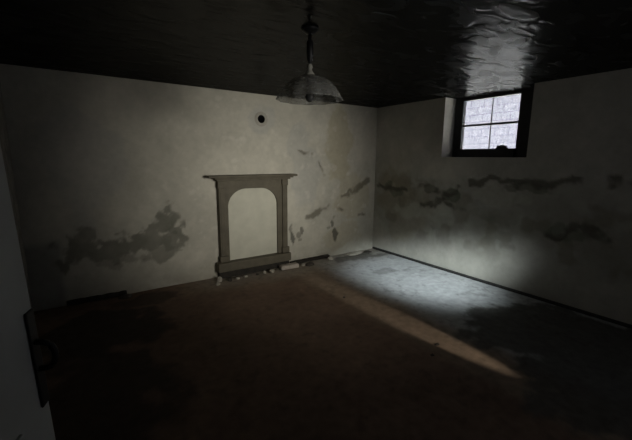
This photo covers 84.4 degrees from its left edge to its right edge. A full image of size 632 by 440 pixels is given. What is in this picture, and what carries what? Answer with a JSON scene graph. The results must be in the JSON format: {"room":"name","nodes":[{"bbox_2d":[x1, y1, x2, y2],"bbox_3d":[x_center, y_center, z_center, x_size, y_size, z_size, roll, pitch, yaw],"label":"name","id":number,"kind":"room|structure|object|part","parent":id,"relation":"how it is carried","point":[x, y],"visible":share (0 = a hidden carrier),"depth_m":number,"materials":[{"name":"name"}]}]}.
{"room":"empty basement room","nodes":[
{"label":"empty basement room","id":0,"kind":"room"},
{"bbox_2d":[0,83,32,307],"bbox_3d":[-1.408,0.151,1.137,0.150,2.280,5.390,-6,12,-34],"label":"wall","id":1,"kind":"structure","parent":0,"point":[4,141],"depth_m":3.04,"materials":[{"name":"white paint"}]},
{"bbox_2d":[0,145,58,439],"bbox_3d":[-0.618,0.398,0.461,0.094,2.033,1.052,-2,10,-12],"label":"door","id":2,"kind":"structure","parent":1,"relation":"in","point":[25,414],"depth_m":0.83,"materials":[{"name":"grey paint"}]},
{"bbox_3d":[-0.617,0.361,0.441,0.010,1.620,0.693,-2,14,-12],"label":"panel moulding","id":3,"kind":"part","parent":2,"relation":"part of","materials":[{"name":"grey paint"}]},
{"bbox_3d":[-0.717,0.357,0.897,0.006,0.270,0.034,-2,14,-12],"label":"lock plate","id":4,"kind":"part","parent":2,"relation":"part of","materials":[{"name":"black metal"}]},
{"bbox_3d":[-0.691,0.347,0.900,0.049,0.091,0.016,-2,14,-12],"label":"bow handle","id":5,"kind":"part","parent":2,"relation":"part of","materials":[{"name":"black metal"}]},
{"bbox_2d":[0,64,377,311],"bbox_3d":[-0.966,-0.457,4.559,4.598,2.320,0.251,-6,12,-34],"label":"wall","id":6,"kind":"structure","parent":0,"point":[113,191],"depth_m":3.85,"materials":[{"name":"paint"}]},
{"bbox_2d":[255,112,267,126],"bbox_3d":[-0.758,-1.300,4.526,0.184,0.184,0.232,-6,12,-34],"label":"flue collar","id":7,"kind":"object","parent":6,"relation":"attached to","point":[261,119],"visible":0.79,"depth_m":4.46,"materials":[{"name":"grey metal"}]},
{"bbox_2d":[0,0,631,107],"bbox_3d":[0.583,-1.317,2.248,5.248,0.250,5.590,-6,12,-34],"label":"ceiling","id":8,"kind":"structure","parent":0,"point":[367,53],"depth_m":2.40,"materials":[{"name":"black paint"}]},
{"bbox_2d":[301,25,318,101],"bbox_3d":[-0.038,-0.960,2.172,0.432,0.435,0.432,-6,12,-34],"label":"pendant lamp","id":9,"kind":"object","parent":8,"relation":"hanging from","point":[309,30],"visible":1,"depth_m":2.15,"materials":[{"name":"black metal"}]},
{"bbox_3d":[-0.037,-1.051,2.156,0.044,0.190,0.044,-6,12,-34],"label":"stem","id":10,"kind":"part","parent":9,"relation":"part of","materials":[{"name":"black metal"}]},
{"bbox_3d":[-0.040,-0.790,2.203,0.060,0.090,0.060,-6,12,-34],"label":"bulb","id":11,"kind":"part","parent":9,"relation":"part of","materials":[{"name":"glass"}]},
{"bbox_2d":[306,76,313,87],"bbox_3d":[-0.039,-0.868,2.189,0.048,0.069,0.048,-6,12,-34],"label":"socket","id":12,"kind":"object","parent":9,"relation":"attached to","point":[309,79],"depth_m":2.17,"materials":[{"name":"black metal"}]},
{"bbox_2d":[34,248,631,439],"bbox_3d":[0.502,1.134,2.643,5.098,0.154,5.590,-6,12,-34],"label":"floor","id":13,"kind":"structure","parent":0,"point":[280,354],"depth_m":2.60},
{"bbox_2d":[67,290,126,305],"bbox_3d":[-2.300,0.821,3.681,0.540,0.050,0.038,-6,12,-34],"label":"skirting board","id":14,"kind":"object","parent":13,"relation":"on","point":[114,294],"visible":0.97,"depth_m":3.66,"materials":[{"name":"brown wood"}]},
{"bbox_2d":[205,174,297,278],"bbox_3d":[-0.790,0.059,4.516,1.195,1.283,0.165,-6,12,-34],"label":"fireplace surround","id":15,"kind":"object","parent":13,"relation":"on","point":[251,208],"visible":1,"depth_m":4.53,"materials":[{"name":"beige paint"}]},
{"bbox_3d":[-0.807,-0.016,4.561,0.950,1.015,0.050,-6,12,-34],"label":"arched panel","id":16,"kind":"part","parent":15,"relation":"part of","materials":[{"name":"beige paint"}]},
{"bbox_2d":[205,174,297,177],"bbox_3d":[-0.785,-0.559,4.406,1.195,0.028,0.165,-6,12,-34],"label":"mantel shelf","id":17,"kind":"object","parent":15,"relation":"attached to","point":[247,175],"depth_m":4.36,"materials":[{"name":"beige paint"}]},
{"bbox_3d":[-0.779,-0.529,4.434,1.070,0.040,0.135,-6,12,-34],"label":"cornice moulding","id":18,"kind":"part","parent":15,"relation":"part of","materials":[{"name":"beige paint"}]},
{"bbox_3d":[-0.802,0.547,4.625,1.035,0.114,0.120,-6,12,-34],"label":"rail","id":19,"kind":"part","parent":15,"relation":"part of","materials":[{"name":"beige paint"}]},
{"bbox_2d":[279,262,298,269],"bbox_3d":[-0.374,0.634,4.799,0.270,0.055,0.100,-6,12,-32],"label":"brick","id":20,"kind":"object","parent":13,"relation":"on","point":[294,264],"visible":1,"depth_m":4.76,"materials":[{"name":"beige brick"}]},
{"bbox_2d":[290,254,329,263],"bbox_3d":[-0.081,0.579,5.146,0.680,0.044,0.056,-7,12,-35],"label":"board","id":21,"kind":"object","parent":13,"relation":"on","point":[326,255],"visible":0.88,"depth_m":5.13,"materials":[{"name":"brown wood"}]},
{"bbox_2d":[346,251,361,255],"bbox_3d":[0.601,0.523,5.534,0.315,0.035,0.173,-8,13,-39],"label":"chunk","id":22,"kind":"object","parent":13,"relation":"on","point":[353,253],"visible":1,"depth_m":5.49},
{"bbox_2d":[372,68,631,324],"bbox_3d":[2.545,-0.293,3.798,0.424,2.320,5.090,-6,12,-34],"label":"wall","id":23,"kind":"structure","parent":0,"point":[553,222],"depth_m":3.75,"materials":[{"name":"paint"}]},
{"bbox_2d":[452,88,533,156],"bbox_3d":[2.184,-1.153,4.275,0.126,0.759,1.070,-6,12,-34],"label":"window","id":24,"kind":"structure","parent":23,"relation":"in","point":[526,100],"depth_m":4.24,"materials":[{"name":"paint"}]},
{"bbox_2d":[465,97,519,148],"bbox_3d":[2.198,-1.199,4.353,0.007,0.653,0.755,-6,12,-34],"label":"window pane","id":25,"kind":"object","parent":24,"relation":"attached to","point":[514,118],"depth_m":4.35,"materials":[{"name":"clear glass"}]},
{"bbox_2d":[496,145,506,148],"bbox_3d":[2.226,-0.879,4.181,0.045,0.044,0.150,-6,12,-34],"label":"clump","id":26,"kind":"object","parent":24,"relation":"on","point":[498,146],"visible":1,"depth_m":4.17,"materials":[{"name":"black"}]},
{"bbox_2d":[372,247,631,328],"bbox_3d":[2.358,0.835,3.863,0.019,0.034,4.970,-6,12,-34],"label":"baseboard","id":27,"kind":"structure","parent":23,"relation":"attached to","point":[620,323],"depth_m":3.92,"materials":[{"name":"black wood"}]},
{"label":"outside","id":28,"kind":"structure","parent":0,"visible":0},
{"bbox_3d":[4.029,-0.969,6.309,4.950,0.150,18.000,-6,12,-34],"label":"ground","id":29,"kind":"structure","parent":28,"visible":0},
{"bbox_2d":[463,94,520,148],"bbox_3d":[5.837,-2.598,7.263,0.200,2.750,18.000,-6,12,-34],"label":"wall","id":30,"kind":"structure","parent":29,"relation":"on","point":[468,137],"depth_m":9.02,"materials":[{"name":"brick"}]}
]}

